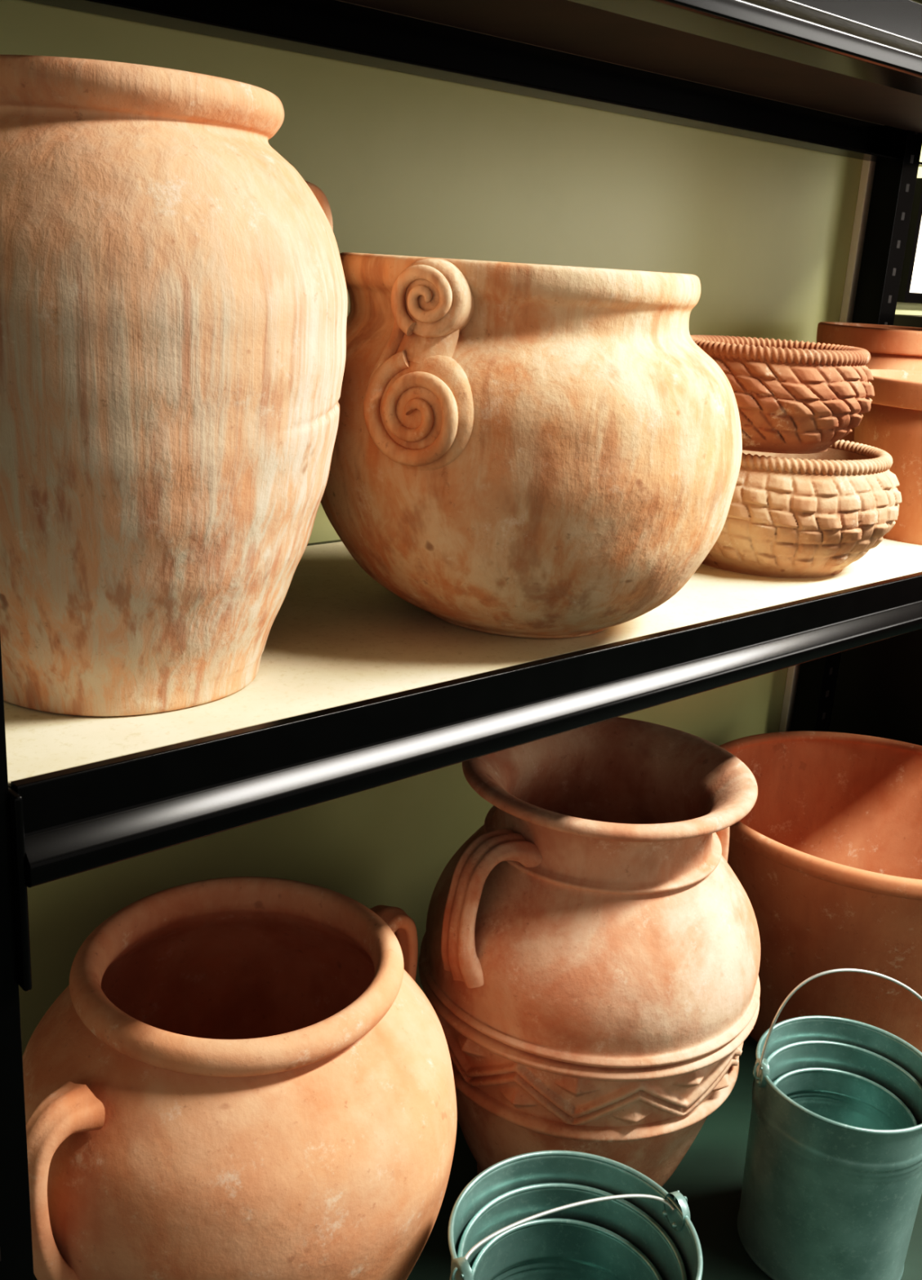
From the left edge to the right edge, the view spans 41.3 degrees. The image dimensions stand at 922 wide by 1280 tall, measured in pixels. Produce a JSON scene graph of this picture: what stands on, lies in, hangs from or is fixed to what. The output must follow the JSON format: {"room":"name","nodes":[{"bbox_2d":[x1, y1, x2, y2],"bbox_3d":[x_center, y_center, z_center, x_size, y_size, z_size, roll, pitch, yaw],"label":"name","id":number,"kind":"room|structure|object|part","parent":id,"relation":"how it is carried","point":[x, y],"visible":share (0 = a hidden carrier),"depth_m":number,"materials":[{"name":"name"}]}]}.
{"room":"plant shop","nodes":[
{"label":"plant shop","id":0,"kind":"room"},
{"bbox_2d":[0,0,921,1056],"bbox_3d":[0.050,-0.693,2.252,7.600,3.200,0.100,-12,23,-40],"label":"wall","id":1,"kind":"structure","parent":0,"point":[403,164],"depth_m":2.25,"materials":[{"name":"green paint"}]},
{"bbox_2d":[778,160,875,732],"bbox_3d":[0.926,-0.518,3.055,0.055,1.900,0.020,-12,23,-40],"label":"trim","id":2,"kind":"structure","parent":1,"relation":"attached to","point":[868,168],"depth_m":2.92,"materials":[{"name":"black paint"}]},
{"bbox_2d":[897,177,921,303],"bbox_3d":[1.419,-1.057,3.317,0.805,0.295,0.025,-12,23,-40],"label":"window","id":3,"kind":"structure","parent":1,"relation":"in","point":[910,283],"depth_m":3.08,"materials":[{"name":"beige"}]},
{"bbox_2d":[33,1035,921,1279],"bbox_3d":[1.404,1.429,1.265,7.700,0.100,4.380,-12,23,-40],"label":"floor","id":4,"kind":"structure","parent":0,"point":[710,1174],"depth_m":2.24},
{"bbox_2d":[22,876,457,1279],"bbox_3d":[-0.319,0.751,1.755,0.612,0.698,0.616,-2,18,-18],"label":"terracotta urn","id":5,"kind":"object","parent":4,"relation":"on","point":[232,1077],"visible":0.96,"depth_m":1.50,"materials":[{"name":"orange ceramic"}]},
{"bbox_2d":[0,0,921,1279],"bbox_3d":[0.317,-0.279,2.072,2.640,2.550,0.711,-12,23,-40],"label":"shelving unit","id":6,"kind":"object","parent":4,"relation":"on","point":[357,686],"visible":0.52,"depth_m":1.60,"materials":[{"name":"black metal"}]},
{"bbox_3d":[-0.441,-0.006,1.032,0.079,2.550,0.071,-12,23,-40],"label":"post","id":7,"kind":"part","parent":6,"relation":"part of","materials":[{"name":"black metal"}]},
{"bbox_2d":[0,54,347,716],"bbox_3d":[-0.369,-0.259,1.302,0.488,0.614,0.486,2,17,-5],"label":"jar","id":8,"kind":"object","parent":6,"relation":"on","point":[174,298],"visible":1,"depth_m":1.11,"materials":[{"name":"beige ceramic"}]},
{"bbox_2d":[320,252,742,638],"bbox_3d":[0.075,-0.260,1.642,0.600,0.468,0.578,-12,23,-40],"label":"terracotta pot","id":9,"kind":"object","parent":6,"relation":"on","point":[528,451],"visible":0.96,"depth_m":1.40,"materials":[{"name":"beige ceramic"}]},
{"bbox_2d":[702,440,902,578],"bbox_3d":[0.535,-0.239,2.121,0.426,0.203,0.428,-12,23,-40],"label":"terracotta bowl","id":10,"kind":"object","parent":6,"relation":"on","point":[815,515],"visible":0.63,"depth_m":1.94,"materials":[{"name":"beige ceramic"}]},
{"bbox_2d":[689,334,874,453],"bbox_3d":[0.503,-0.407,2.022,0.346,0.165,0.345,-12,23,-40],"label":"terracotta bowl","id":11,"kind":"object","parent":10,"relation":"on","point":[795,397],"visible":0.7,"depth_m":1.89,"materials":[{"name":"orange ceramic"}]},
{"bbox_3d":[0.973,-0.527,3.010,0.070,2.550,0.071,-12,23,-40],"label":"post","id":12,"kind":"part","parent":6,"relation":"part of","materials":[{"name":"black metal"}]},
{"bbox_2d":[816,321,921,442],"bbox_3d":[0.932,-0.495,2.756,0.306,0.407,0.306,-12,23,-40],"label":"terracotta flowerpot","id":13,"kind":"object","parent":6,"relation":"on","point":[889,347],"visible":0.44,"depth_m":2.58,"materials":[{"name":"orange ceramic"}]},
{"bbox_2d":[853,368,921,545],"bbox_3d":[0.955,-0.356,2.438,0.382,0.321,0.382,-12,23,-40],"label":"terracotta flowerpot","id":14,"kind":"object","parent":6,"relation":"on","point":[892,424],"visible":0.49,"depth_m":2.32,"materials":[{"name":"orange ceramic"}]},
{"bbox_2d":[447,1150,702,1279],"bbox_3d":[0.130,0.953,1.597,0.324,0.457,0.317,-12,23,-40],"label":"buckets","id":15,"kind":"object","parent":4,"relation":"on","point":[547,1215],"visible":1,"depth_m":1.66,"materials":[{"name":"metal"}]},
{"bbox_3d":[0.132,0.744,1.557,0.305,0.011,0.053,-4,19,-24],"label":"bail handle","id":16,"kind":"part","parent":15,"relation":"part of","materials":[{"name":"metal"}]},
{"bbox_2d":[418,716,760,1186],"bbox_3d":[0.218,0.600,2.133,0.626,0.828,0.589,-12,23,-40],"label":"relief-banded terracotta amphora","id":17,"kind":"object","parent":4,"relation":"on","point":[589,957],"visible":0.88,"depth_m":1.90,"materials":[{"name":"orange ceramic"}]},
{"bbox_2d":[719,730,921,1052],"bbox_3d":[0.901,0.608,2.765,0.806,0.554,0.802,5,17,5],"label":"terracotta planter","id":18,"kind":"object","parent":4,"relation":"on","point":[826,858],"visible":0.61,"depth_m":2.54,"materials":[{"name":"orange ceramic"}]},
{"bbox_2d":[737,968,921,1279],"bbox_3d":[0.646,0.787,2.067,0.308,0.558,0.308,13,20,28],"label":"buckets","id":19,"kind":"object","parent":4,"relation":"on","point":[831,1189],"visible":1,"depth_m":2.02,"materials":[{"name":"metal"}]},
{"bbox_3d":[0.656,0.631,2.007,0.315,0.224,0.027,2,17,-4],"label":"bail handle","id":20,"kind":"part","parent":19,"relation":"part of","materials":[{"name":"metal"}]},
{"bbox_2d":[828,314,921,745],"bbox_3d":[1.708,-0.133,3.599,1.380,1.540,0.460,-12,23,-40],"label":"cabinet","id":21,"kind":"object","parent":4,"relation":"on","point":[877,693],"visible":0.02,"depth_m":3.28,"materials":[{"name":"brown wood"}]}
]}

